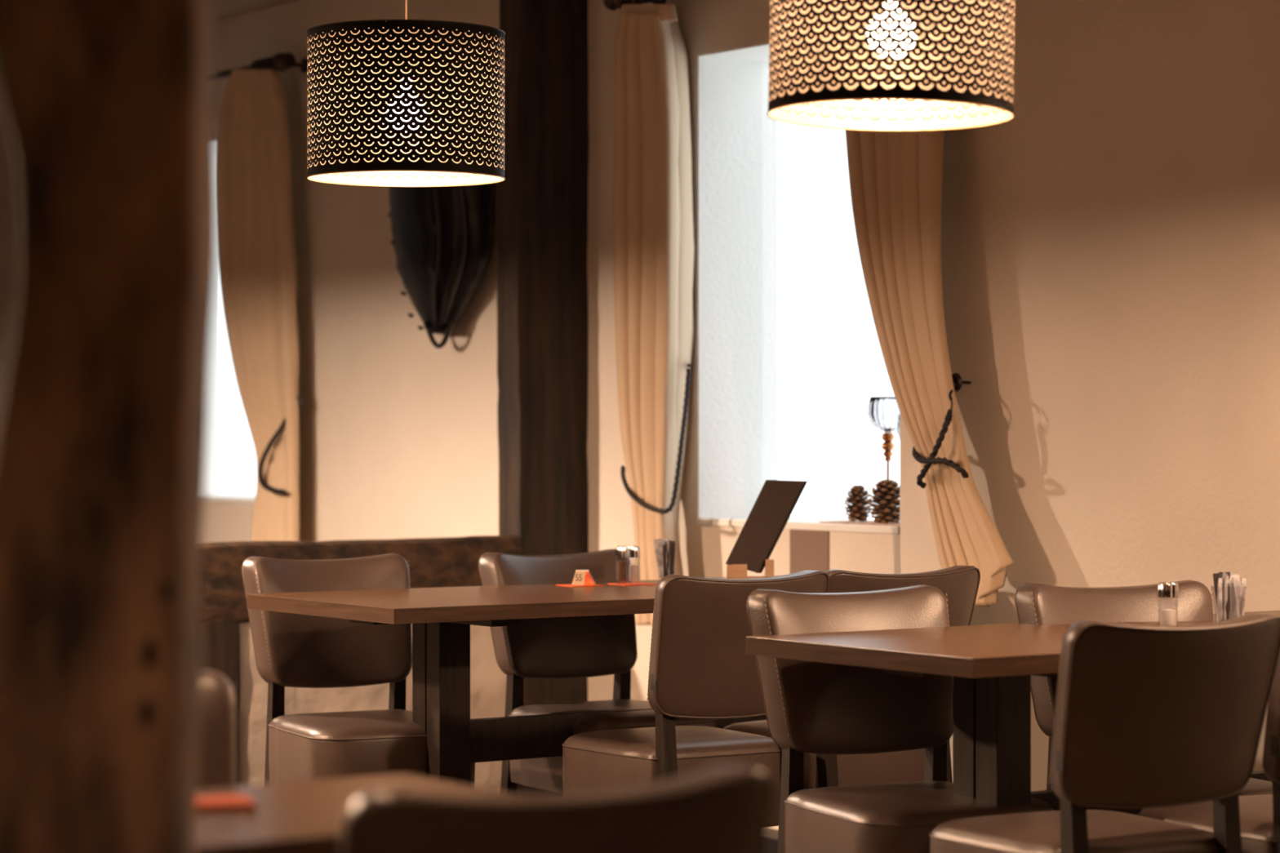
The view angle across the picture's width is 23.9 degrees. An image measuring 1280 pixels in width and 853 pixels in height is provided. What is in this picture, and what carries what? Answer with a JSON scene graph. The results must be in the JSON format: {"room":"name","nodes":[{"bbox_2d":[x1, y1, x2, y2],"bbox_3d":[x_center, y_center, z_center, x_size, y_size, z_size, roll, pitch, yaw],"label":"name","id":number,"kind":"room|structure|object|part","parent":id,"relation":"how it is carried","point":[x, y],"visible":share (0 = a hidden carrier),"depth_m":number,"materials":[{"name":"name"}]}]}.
{"room":"restaurant dining room","nodes":[
{"label":"restaurant dining room","id":0,"kind":"room"},
{"bbox_2d":[213,0,296,20],"bbox_3d":[-2.437,-1.630,6.101,8.900,0.100,18.000,0,0,-35],"label":"ceiling","id":1,"kind":"structure","parent":0,"point":[222,9],"depth_m":11.36,"materials":[{"name":"beige paint"}]},
{"bbox_2d":[306,0,505,186],"bbox_3d":[-0.522,-1.066,6.755,0.443,1.028,0.443,0,0,0],"label":"pendant lamp","id":2,"kind":"object","parent":1,"relation":"hanging from","point":[391,103],"visible":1,"depth_m":6.57,"materials":[{"name":"black metal"}]},
{"bbox_3d":[-0.522,-1.230,6.755,0.004,0.701,0.004,0,0,0],"label":"cord","id":3,"kind":"part","parent":2,"relation":"part of","materials":[{"name":"white plastic"}]},
{"bbox_2d":[767,0,1015,131],"bbox_3d":[0.454,-1.066,5.446,0.445,1.028,0.453,0,0,27],"label":"pendant lamp","id":4,"kind":"object","parent":1,"relation":"hanging from","point":[871,65],"visible":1,"depth_m":5.27,"materials":[{"name":"black metal"}]},
{"bbox_2d":[238,621,506,791],"bbox_3d":[-0.806,0.874,9.224,0.969,0.592,0.093,0,0,-34],"label":"wall partition","id":5,"kind":"structure","parent":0,"point":[487,680],"depth_m":9.11,"materials":[{"name":"paint"}]},
{"bbox_2d":[0,0,1199,829],"bbox_3d":[-1.261,-0.205,11.453,0.300,2.750,9.710,0,0,-35],"label":"wall","id":6,"kind":"structure","parent":0,"point":[1070,224],"depth_m":8.06,"materials":[{"name":"paint"}]},
{"bbox_2d":[204,238,255,504],"bbox_3d":[-1.578,-0.411,11.908,0.306,1.417,1.000,0,0,-35],"label":"window","id":7,"kind":"structure","parent":6,"relation":"in","point":[211,494],"depth_m":12.39,"materials":[{"name":"glass"},{"name":"white painted frame"}]},
{"bbox_3d":[-1.578,0.286,11.908,0.306,0.022,0.988,0,0,-35],"label":"sill","id":8,"kind":"part","parent":7,"relation":"part of","materials":[{"name":"white paint"}]},
{"bbox_3d":[-1.502,-0.421,11.961,0.050,1.397,1.000,0,0,-35],"label":"frame","id":9,"kind":"part","parent":7,"relation":"part of","materials":[{"name":"white paint"}]},
{"bbox_2d":[214,52,306,79],"bbox_3d":[-1.677,-1.332,11.673,0.154,0.068,1.585,0,0,-34],"label":"curtain rod","id":10,"kind":"object","parent":6,"relation":"attached to","point":[281,62],"visible":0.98,"depth_m":11.11,"materials":[{"name":"black metal"}]},
{"bbox_2d":[217,69,299,542],"bbox_3d":[-1.425,-0.345,11.212,0.081,1.980,0.624,0,0,-35],"label":"curtain","id":11,"kind":"object","parent":10,"relation":"hanging from","point":[257,261],"visible":0.88,"depth_m":11.11,"materials":[{"name":"beige fabric"}]},
{"bbox_2d":[257,395,304,494],"bbox_3d":[-1.278,0.066,11.058,0.208,0.359,0.186,0,0,-42],"label":"tieback","id":12,"kind":"object","parent":6,"relation":"attached to","point":[300,399],"visible":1,"depth_m":10.99,"materials":[{"name":"black metal"}]},
{"bbox_2d":[387,183,493,348],"bbox_3d":[-0.675,-0.701,10.214,0.191,0.879,0.746,0,0,-21],"label":"harness collar","id":13,"kind":"object","parent":6,"relation":"attached to","point":[442,240],"visible":0.64,"depth_m":10.04,"materials":[{"name":"black leather"}]},
{"bbox_2d":[603,0,666,10],"bbox_3d":[0.468,-1.305,8.551,0.154,0.068,1.835,0,0,-35],"label":"curtain rod","id":14,"kind":"object","parent":6,"relation":"attached to","point":[612,5],"visible":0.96,"depth_m":9.20,"materials":[{"name":"black metal"}]},
{"bbox_2d":[612,4,693,625],"bbox_3d":[0.053,-0.342,9.111,0.160,1.880,0.317,0,0,-37],"label":"curtain","id":15,"kind":"object","parent":14,"relation":"hanging from","point":[653,234],"visible":0.92,"depth_m":9.04,"materials":[{"name":"beige fabric"}]},
{"bbox_2d":[620,364,691,513],"bbox_3d":[0.048,0.034,9.086,0.213,0.447,0.335,0,0,0],"label":"tieback","id":16,"kind":"object","parent":15,"relation":"attached to","point":[627,487],"visible":1,"depth_m":8.96,"materials":[{"name":"braided rope"},{"name":"textile cord"}]},
{"bbox_2d":[844,129,1013,607],"bbox_3d":[0.747,-0.456,8.052,0.075,1.850,0.712,0,0,-35],"label":"curtain","id":17,"kind":"object","parent":14,"relation":"hanging from","point":[895,177],"visible":0.75,"depth_m":8.02,"materials":[{"name":"beige fabric"}]},
{"bbox_2d":[697,42,900,534],"bbox_3d":[0.565,-0.411,8.790,0.306,1.417,0.963,0,0,-35],"label":"window","id":18,"kind":"structure","parent":6,"relation":"in","point":[737,139],"depth_m":9.17,"materials":[{"name":"glass"},{"name":"white painted wood"}]},
{"bbox_3d":[0.565,0.286,8.790,0.306,0.022,0.951,0,0,-35],"label":"sill","id":19,"kind":"part","parent":18,"relation":"part of","materials":[{"name":"white paint"}]},
{"bbox_3d":[0.642,-0.421,8.842,0.050,1.397,0.963,0,0,-35],"label":"frame","id":20,"kind":"part","parent":18,"relation":"part of","materials":[{"name":"white paint"}]},
{"bbox_2d":[819,520,899,526],"bbox_3d":[0.691,0.273,8.534,0.188,0.004,0.360,0,0,-35],"label":"place mat","id":21,"kind":"object","parent":18,"relation":"on","point":[868,522],"visible":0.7,"depth_m":8.51,"materials":[{"name":"white"}]},
{"bbox_2d":[843,484,871,521],"bbox_3d":[0.623,0.219,8.624,0.086,0.106,0.086,0,0,33],"label":"pine cone","id":22,"kind":"object","parent":21,"relation":"on","point":[857,510],"visible":0.97,"depth_m":8.61,"materials":[{"name":"brown plant"}]},
{"bbox_2d":[866,479,899,523],"bbox_3d":[0.694,0.211,8.476,0.115,0.128,0.115,0,0,-25],"label":"pine cone","id":23,"kind":"object","parent":21,"relation":"on","point":[886,499],"visible":0.91,"depth_m":8.45,"materials":[{"name":"brown plant"}]},
{"bbox_2d":[867,396,899,522],"bbox_3d":[0.705,0.093,8.583,0.117,0.355,0.117,0,0,-11],"label":"goblet","id":24,"kind":"object","parent":21,"relation":"on","point":[883,412],"visible":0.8,"depth_m":8.55,"materials":[{"name":"clear glass"}]},
{"bbox_2d":[867,396,899,432],"bbox_3d":[0.705,-0.033,8.583,0.117,0.102,0.117,0,0,-11],"label":"bowl","id":25,"kind":"object","parent":24,"relation":"on","point":[883,412],"depth_m":8.54,"materials":[{"name":"clear glass"}]},
{"bbox_3d":[0.705,0.174,8.583,0.009,0.173,0.009,0,0,-11],"label":"stem","id":26,"kind":"part","parent":24,"relation":"part of","materials":[{"name":"clear glass"}]},
{"bbox_2d":[897,414,899,439],"bbox_3d":[0.769,0.118,8.490,0.094,0.305,0.094,0,0,38],"label":"goblet","id":27,"kind":"object","parent":21,"relation":"on","point":[898,421],"visible":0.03,"depth_m":8.48,"materials":[{"name":"clear glass"}]},
{"bbox_2d":[789,528,829,573],"bbox_3d":[0.488,0.577,8.648,0.014,0.587,0.181,0,0,-35],"label":"wall panel","id":28,"kind":"object","parent":6,"relation":"attached to","point":[809,550],"visible":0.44,"depth_m":8.64,"materials":[{"name":"brown paint"}]},
{"bbox_2d":[911,373,971,488],"bbox_3d":[0.804,0.011,7.975,0.160,0.308,0.284,0,0,0],"label":"tieback","id":29,"kind":"object","parent":6,"relation":"attached to","point":[957,382],"visible":0.99,"depth_m":7.90,"materials":[{"name":"black metal"}]},
{"bbox_2d":[767,827,778,831],"bbox_3d":[-2.437,1.220,6.101,8.900,0.100,18.000,0,0,-35],"label":"floor","id":30,"kind":"structure","parent":0,"point":[769,828],"depth_m":8.77,"materials":[{"name":"brown wood"}]},
{"bbox_2d":[0,0,217,852],"bbox_3d":[-0.478,-0.205,2.686,0.191,2.750,0.184,0,0,0],"label":"timber post","id":31,"kind":"object","parent":30,"relation":"on","point":[109,106],"visible":1,"depth_m":2.60,"materials":[{"name":"brown wood"}]},
{"bbox_2d":[196,669,236,789],"bbox_3d":[-0.659,0.752,3.831,0.459,0.836,0.587,0,0,-26],"label":"dining chair","id":32,"kind":"object","parent":30,"relation":"on","point":[216,765],"visible":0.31,"depth_m":4.07,"materials":[{"name":"brown leather"}]},
{"bbox_2d":[202,620,239,786],"bbox_3d":[-1.263,0.870,8.902,0.155,0.600,0.121,0,0,-35],"label":"stud","id":33,"kind":"object","parent":30,"relation":"on","point":[220,638],"visible":0.23,"depth_m":8.87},
{"bbox_2d":[241,553,475,786],"bbox_3d":[-0.704,0.752,7.635,0.459,0.836,0.587,0,0,-28],"label":"dining chair","id":34,"kind":"object","parent":30,"relation":"on","point":[291,650],"visible":0.69,"depth_m":7.70,"materials":[{"name":"brown leather"}]},
{"bbox_3d":[-0.942,0.890,7.725,0.034,0.560,0.103,0,0,-28],"label":"leg","id":35,"kind":"part","parent":34,"relation":"part of","materials":[{"name":"brown wood"}]},
{"bbox_3d":[-0.799,0.502,7.815,0.458,0.337,0.173,0,0,-28],"label":"backrest","id":36,"kind":"part","parent":34,"relation":"part of","materials":[{"name":"brown leather"}]},
{"bbox_3d":[-0.673,0.829,7.576,0.439,0.213,0.450,0,0,-28],"label":"seat","id":37,"kind":"part","parent":34,"relation":"part of","materials":[{"name":"brown leather"}]},
{"bbox_3d":[-0.645,0.890,7.883,0.034,0.560,0.103,0,0,-28],"label":"leg","id":38,"kind":"part","parent":34,"relation":"part of","materials":[{"name":"brown wood"}]},
{"bbox_2d":[195,773,522,852],"bbox_3d":[-0.693,0.794,3.092,1.300,0.752,0.440,0,0,-35],"label":"dining table","id":39,"kind":"object","parent":30,"relation":"on","point":[298,816],"visible":0.3,"depth_m":3.27,"materials":[{"name":"brown wood"}]},
{"bbox_2d":[195,795,257,810],"bbox_3d":[-0.486,0.414,3.321,0.120,0.006,0.080,0,0,-17],"label":"napkin","id":40,"kind":"object","parent":39,"relation":"on","point":[228,802],"visible":0.51,"depth_m":3.30,"materials":[{"name":"orange"}]},
{"bbox_2d":[246,575,779,852],"bbox_3d":[-0.030,0.794,7.739,1.800,0.752,0.735,0,0,-34],"label":"dining table","id":41,"kind":"object","parent":30,"relation":"on","point":[441,619],"visible":0.48,"depth_m":7.38,"materials":[{"name":"brown wood"}]},
{"bbox_3d":[-0.030,0.465,7.739,1.560,0.022,0.120,0,0,-34],"label":"rail","id":42,"kind":"part","parent":41,"relation":"part of","materials":[{"name":"brown wood"}]},
{"bbox_3d":[-0.488,0.798,7.424,0.088,0.644,0.132,0,0,-34],"label":"leg","id":43,"kind":"part","parent":41,"relation":"part of","materials":[{"name":"brown wood"}]},
{"bbox_2d":[555,584,604,586],"bbox_3d":[-0.157,0.416,7.918,0.094,0.002,0.094,0,0,-29],"label":"coaster","id":44,"kind":"object","parent":41,"relation":"on","point":[567,585],"visible":0.8,"depth_m":7.88,"materials":[{"name":"orange"}]},
{"bbox_2d":[571,569,595,585],"bbox_3d":[-0.147,0.396,7.918,0.061,0.038,0.035,0,0,8],"label":"number sign","id":45,"kind":"object","parent":44,"relation":"on","point":[582,577],"visible":1,"depth_m":7.91,"materials":[{"name":"beige paper"}]},
{"bbox_2d":[608,582,655,586],"bbox_3d":[-0.021,0.416,7.980,0.094,0.002,0.094,0,0,-29],"label":"coaster","id":46,"kind":"object","parent":41,"relation":"on","point":[627,584],"visible":1,"depth_m":7.96,"materials":[{"name":"orange paper"}]},
{"bbox_2d":[615,546,627,584],"bbox_3d":[-0.049,0.365,7.965,0.034,0.100,0.032,0,0,-17],"label":"shaker","id":47,"kind":"object","parent":46,"relation":"on","point":[621,552],"visible":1,"depth_m":7.95,"materials":[{"name":"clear glass"}]},
{"bbox_2d":[627,545,639,581],"bbox_3d":[-0.016,0.365,7.980,0.034,0.100,0.032,0,0,-17],"label":"shaker","id":48,"kind":"object","parent":46,"relation":"on","point":[633,551],"visible":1,"depth_m":7.97,"materials":[{"name":"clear glass"}]},
{"bbox_2d":[726,559,773,578],"bbox_3d":[0.296,0.388,8.125,0.126,0.060,0.060,0,0,0],"label":"holder","id":49,"kind":"object","parent":41,"relation":"on","point":[734,571],"visible":0.79,"depth_m":8.10,"materials":[{"name":"brown wood"}]},
{"bbox_2d":[725,480,808,573],"bbox_3d":[0.342,0.269,8.145,0.249,0.250,0.032,0,0,-29],"label":"menu","id":50,"kind":"object","parent":49,"relation":"in","point":[776,500],"visible":1,"depth_m":8.14,"materials":[{"name":"brown paper"}]},
{"bbox_3d":[0.072,0.373,8.125,0.060,0.088,0.060,0,0,-18],"label":"glass","id":51,"kind":"object","parent":41,"relation":"on","visible":0},
{"bbox_2d":[653,537,669,577],"bbox_3d":[0.058,0.353,8.117,0.045,0.109,0.006,0,0,7],"label":"sachet","id":52,"kind":"object","parent":51,"relation":"in","point":[658,543],"visible":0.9,"depth_m":8.12,"materials":[{"name":"paper"}]},
{"bbox_2d":[665,537,669,570],"bbox_3d":[0.073,0.353,8.129,0.006,0.105,0.032,0,0,-15],"label":"sachet","id":53,"kind":"object","parent":51,"relation":"in","point":[666,540],"visible":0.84,"depth_m":8.12,"materials":[{"name":"paper"}]},
{"bbox_2d":[662,544,674,577],"bbox_3d":[0.076,0.361,8.121,0.036,0.090,0.006,0,0,-36],"label":"sachet","id":54,"kind":"object","parent":51,"relation":"in","point":[664,548],"visible":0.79,"depth_m":8.11,"materials":[{"name":"grey"}]},
{"bbox_2d":[665,540,675,576],"bbox_3d":[0.082,0.356,8.122,0.032,0.100,0.006,0,0,-39],"label":"sachet","id":55,"kind":"object","parent":51,"relation":"in","point":[670,554],"visible":0.76,"depth_m":8.12,"materials":[{"name":"grey"}]},
{"bbox_2d":[496,0,588,795],"bbox_3d":[-0.292,-0.205,9.589,0.326,2.750,0.156,0,0,-34],"label":"timber post","id":56,"kind":"object","parent":30,"relation":"on","point":[542,455],"visible":0.59,"depth_m":9.51,"materials":[{"name":"brown wood"}]},
{"bbox_2d":[338,764,773,852],"bbox_3d":[-0.190,0.752,3.068,0.459,0.836,0.587,0,0,-31],"label":"dining chair","id":57,"kind":"object","parent":30,"relation":"on","point":[717,808],"visible":1,"depth_m":2.82,"materials":[{"name":"brown leather"}]},
{"bbox_2d":[478,549,717,794],"bbox_3d":[-0.102,0.752,7.916,0.459,0.836,0.587,0,0,-33],"label":"dining chair","id":58,"kind":"object","parent":30,"relation":"on","point":[594,646],"visible":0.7,"depth_m":7.98,"materials":[{"name":"brown leather"}]},
{"bbox_3d":[-0.347,0.890,7.984,0.034,0.560,0.103,0,0,-33],"label":"leg","id":59,"kind":"part","parent":58,"relation":"part of","materials":[{"name":"brown wood"}]},
{"bbox_3d":[-0.213,0.502,8.087,0.458,0.337,0.173,0,0,-33],"label":"backrest","id":60,"kind":"part","parent":58,"relation":"part of","materials":[{"name":"brown leather"}]},
{"bbox_3d":[-0.066,0.829,7.860,0.439,0.213,0.450,0,0,-33],"label":"seat","id":61,"kind":"part","parent":58,"relation":"part of","materials":[{"name":"brown leather"}]},
{"bbox_3d":[-0.066,0.890,8.168,0.034,0.560,0.103,0,0,-33],"label":"leg","id":62,"kind":"part","parent":58,"relation":"part of","materials":[{"name":"brown wood"}]},
{"bbox_2d":[561,569,829,826],"bbox_3d":[0.117,0.752,7.106,0.459,0.836,0.587,0,0,-32],"label":"dining chair","id":63,"kind":"object","parent":30,"relation":"on","point":[700,668],"visible":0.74,"depth_m":6.89,"materials":[{"name":"brown leather"}]},
{"bbox_3d":[0.075,0.890,6.856,0.034,0.560,0.103,0,0,-32],"label":"leg","id":64,"kind":"part","parent":63,"relation":"part of","materials":[{"name":"brown wood"}]},
{"bbox_3d":[0.081,0.829,7.163,0.439,0.213,0.450,0,0,-32],"label":"seat","id":65,"kind":"part","parent":63,"relation":"part of","materials":[{"name":"brown leather"}]},
{"bbox_3d":[0.224,0.502,6.934,0.458,0.337,0.173,0,0,-32],"label":"backrest","id":66,"kind":"part","parent":63,"relation":"part of","materials":[{"name":"brown leather"}]},
{"bbox_3d":[0.360,0.890,7.034,0.034,0.560,0.103,0,0,-32],"label":"leg","id":67,"kind":"part","parent":63,"relation":"part of","materials":[{"name":"brown wood"}]},
{"bbox_2d":[723,565,980,789],"bbox_3d":[0.494,0.752,7.346,0.459,0.836,0.587,0,0,-32],"label":"dining chair","id":68,"kind":"object","parent":30,"relation":"on","point":[961,584],"visible":0.25,"depth_m":7.18,"materials":[{"name":"brown leather"}]},
{"bbox_3d":[0.459,0.829,7.403,0.439,0.213,0.450,0,0,-32],"label":"seat","id":69,"kind":"part","parent":68,"relation":"part of","materials":[{"name":"brown leather"}]},
{"bbox_3d":[0.453,0.890,7.096,0.034,0.560,0.103,0,0,-32],"label":"leg","id":70,"kind":"part","parent":68,"relation":"part of","materials":[{"name":"brown wood"}]},
{"bbox_3d":[0.602,0.502,7.174,0.458,0.337,0.173,0,0,-32],"label":"backrest","id":71,"kind":"part","parent":68,"relation":"part of","materials":[{"name":"brown leather"}]},
{"bbox_3d":[0.738,0.890,7.274,0.034,0.560,0.103,0,0,-32],"label":"leg","id":72,"kind":"part","parent":68,"relation":"part of","materials":[{"name":"brown wood"}]},
{"bbox_2d":[746,584,1053,852],"bbox_3d":[0.529,0.752,6.060,0.459,0.836,0.587,0,0,-25],"label":"dining chair","id":73,"kind":"object","parent":30,"relation":"on","point":[811,707],"visible":0.71,"depth_m":6.14,"materials":[{"name":"brown leather"}]},
{"bbox_3d":[0.296,0.890,6.161,0.034,0.560,0.103,0,0,-25],"label":"leg","id":74,"kind":"part","parent":73,"relation":"part of","materials":[{"name":"brown wood"}]},
{"bbox_3d":[0.443,0.502,6.244,0.458,0.337,0.173,0,0,-25],"label":"backrest","id":75,"kind":"part","parent":73,"relation":"part of","materials":[{"name":"brown leather"}]},
{"bbox_3d":[0.557,0.829,5.999,0.439,0.213,0.450,0,0,-25],"label":"seat","id":76,"kind":"part","parent":73,"relation":"part of","materials":[{"name":"brown leather"}]},
{"bbox_3d":[0.600,0.890,6.303,0.034,0.560,0.103,0,0,-25],"label":"leg","id":77,"kind":"part","parent":73,"relation":"part of","materials":[{"name":"brown wood"}]},
{"bbox_2d":[746,610,1279,810],"bbox_3d":[1.090,0.794,6.198,1.660,0.752,0.690,0,0,-35],"label":"dining table","id":78,"kind":"object","parent":30,"relation":"on","point":[991,667],"visible":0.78,"depth_m":5.87,"materials":[{"name":"brown wood"}]},
{"bbox_3d":[1.090,0.465,6.198,1.420,0.022,0.120,0,0,-34],"label":"rail","id":79,"kind":"part","parent":78,"relation":"part of","materials":[{"name":"brown wood"}]},
{"bbox_3d":[0.689,0.798,5.923,0.088,0.644,0.132,0,0,-34],"label":"leg","id":80,"kind":"part","parent":78,"relation":"part of","materials":[{"name":"brown wood"}]},
{"bbox_2d":[1157,582,1178,626],"bbox_3d":[1.077,0.367,6.165,0.043,0.100,0.042,0,0,-17],"label":"shaker","id":81,"kind":"object","parent":78,"relation":"on","point":[1165,589],"visible":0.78,"depth_m":6.15,"materials":[{"name":"clear glass"}]},
{"bbox_3d":[1.208,0.372,6.203,0.074,0.090,0.074,0,0,-44],"label":"glass","id":82,"kind":"object","parent":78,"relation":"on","visible":0},
{"bbox_2d":[1216,577,1223,622],"bbox_3d":[1.201,0.358,6.200,0.041,0.096,0.006,0,0,-26],"label":"sachet","id":83,"kind":"object","parent":82,"relation":"in","point":[1220,610],"visible":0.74,"depth_m":6.19,"materials":[{"name":"paper"}]},
{"bbox_2d":[1213,571,1230,606],"bbox_3d":[1.201,0.353,6.209,0.050,0.110,0.006,0,0,28],"label":"sachet","id":84,"kind":"object","parent":82,"relation":"in","point":[1215,575],"visible":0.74,"depth_m":6.21,"materials":[{"name":"grey"}]},
{"bbox_2d":[1217,571,1230,580],"bbox_3d":[1.198,0.352,6.204,0.030,0.108,0.006,0,0,42],"label":"sachet","id":85,"kind":"object","parent":82,"relation":"in","point":[1220,574],"visible":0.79,"depth_m":6.20,"materials":[{"name":"grey paper"}]},
{"bbox_2d":[1222,572,1227,621],"bbox_3d":[1.198,0.353,6.201,0.006,0.109,0.039,0,0,-9],"label":"sachet","id":86,"kind":"object","parent":82,"relation":"in","point":[1224,576],"visible":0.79,"depth_m":6.19,"materials":[{"name":"paper"}]},
{"bbox_2d":[1223,607,1226,620],"bbox_3d":[1.209,0.364,6.209,0.006,0.089,0.052,0,0,26],"label":"sachet","id":87,"kind":"object","parent":82,"relation":"in","point":[1224,618],"visible":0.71,"depth_m":6.19,"materials":[{"name":"paper"}]},
{"bbox_2d":[1226,582,1230,620],"bbox_3d":[1.213,0.364,6.200,0.041,0.087,0.006,0,0,-43],"label":"sachet","id":88,"kind":"object","parent":82,"relation":"in","point":[1228,605],"visible":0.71,"depth_m":6.19,"materials":[{"name":"grey"}]},
{"bbox_2d":[1227,575,1239,619],"bbox_3d":[1.217,0.356,6.197,0.028,0.100,0.006,0,0,-10],"label":"sachet","id":89,"kind":"object","parent":82,"relation":"in","point":[1237,578],"visible":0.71,"depth_m":6.20,"materials":[{"name":"paper"}]},
{"bbox_2d":[1231,577,1239,619],"bbox_3d":[1.212,0.358,6.195,0.042,0.098,0.006,0,0,45],"label":"sachet","id":90,"kind":"object","parent":82,"relation":"in","point":[1234,604],"visible":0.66,"depth_m":6.19,"materials":[{"name":"paper"}]},
{"bbox_2d":[1230,573,1242,617],"bbox_3d":[1.216,0.355,6.209,0.045,0.104,0.006,0,0,3],"label":"sachet","id":91,"kind":"object","parent":82,"relation":"in","point":[1241,610],"visible":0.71,"depth_m":6.21,"materials":[{"name":"paper"}]},
{"bbox_2d":[1240,577,1246,616],"bbox_3d":[1.227,0.358,6.208,0.046,0.098,0.006,0,0,-31],"label":"sachet","id":92,"kind":"object","parent":82,"relation":"in","point":[1242,587],"visible":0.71,"depth_m":6.21,"materials":[{"name":"paper"}]},
{"bbox_2d":[928,613,1279,852],"bbox_3d":[0.831,0.752,5.495,0.459,0.836,0.587,0,0,-28],"label":"dining chair","id":93,"kind":"object","parent":30,"relation":"on","point":[1146,716],"visible":1,"depth_m":5.28,"materials":[{"name":"brown leather"}]},
{"bbox_3d":[0.800,0.829,5.554,0.439,0.213,0.450,0,0,-28],"label":"seat","id":94,"kind":"part","parent":93,"relation":"part of","materials":[{"name":"brown leather"}]},
{"bbox_3d":[0.772,0.890,5.247,0.034,0.560,0.103,0,0,-28],"label":"leg","id":95,"kind":"part","parent":93,"relation":"part of","materials":[{"name":"brown wood"}]},
{"bbox_3d":[0.927,0.502,5.315,0.458,0.337,0.173,0,0,-28],"label":"backrest","id":96,"kind":"part","parent":93,"relation":"part of","materials":[{"name":"brown leather"}]},
{"bbox_3d":[1.069,0.890,5.405,0.034,0.560,0.103,0,0,-28],"label":"leg","id":97,"kind":"part","parent":93,"relation":"part of","materials":[{"name":"brown wood"}]},
{"bbox_2d":[1014,579,1272,815],"bbox_3d":[1.093,0.752,6.270,0.459,0.836,0.587,0,0,-19],"label":"dining chair","id":98,"kind":"object","parent":30,"relation":"on","point":[1035,603],"visible":0.3,"depth_m":6.43,"materials":[{"name":"brown leather"}]},
{"bbox_3d":[0.872,0.890,6.396,0.034,0.560,0.103,0,0,-19],"label":"leg","id":99,"kind":"part","parent":98,"relation":"part of","materials":[{"name":"brown wood"}]},
{"bbox_3d":[1.026,0.502,6.463,0.458,0.337,0.173,0,0,-19],"label":"backrest","id":100,"kind":"part","parent":98,"relation":"part of","materials":[{"name":"brown leather"}]},
{"bbox_3d":[1.114,0.829,6.207,0.439,0.213,0.450,0,0,-19],"label":"seat","id":101,"kind":"part","parent":98,"relation":"part of","materials":[{"name":"brown leather"}]},
{"bbox_2d":[1137,653,1279,852],"bbox_3d":[1.253,0.752,5.735,0.459,0.836,0.587,0,0,-28],"label":"dining chair","id":102,"kind":"object","parent":30,"relation":"on","point":[1260,815],"visible":0.59,"depth_m":5.56,"materials":[{"name":"brown leather"}]},
{"bbox_3d":[1.222,0.829,5.794,0.439,0.213,0.450,0,0,-28],"label":"seat","id":103,"kind":"part","parent":102,"relation":"part of","materials":[{"name":"brown leather"}]},
{"bbox_3d":[1.349,0.502,5.555,0.458,0.337,0.173,0,0,-28],"label":"backrest","id":104,"kind":"part","parent":102,"relation":"part of","materials":[{"name":"brown leather"}]},
{"bbox_3d":[1.194,0.890,5.487,0.034,0.560,0.103,0,0,-28],"label":"leg","id":105,"kind":"part","parent":102,"relation":"part of","materials":[{"name":"brown wood"}]},
{"bbox_2d":[1200,0,1279,771],"bbox_3d":[3.367,-0.205,4.133,0.300,2.750,7.600,0,0,-30],"label":"wall","id":106,"kind":"structure","parent":0,"point":[1240,39],"depth_m":7.24,"materials":[{"name":"paint"}]},
{"bbox_3d":[-2.247,0.874,8.235,1.887,0.592,1.333,0,0,0],"label":"wall partition","id":107,"kind":"structure","parent":0,"visible":0},
{"bbox_2d":[202,536,522,621],"bbox_3d":[-1.780,0.460,8.541,3.347,0.242,0.132,0,0,-35],"label":"timber beam","id":108,"kind":"structure","parent":107,"relation":"on","point":[433,562],"depth_m":9.11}
]}

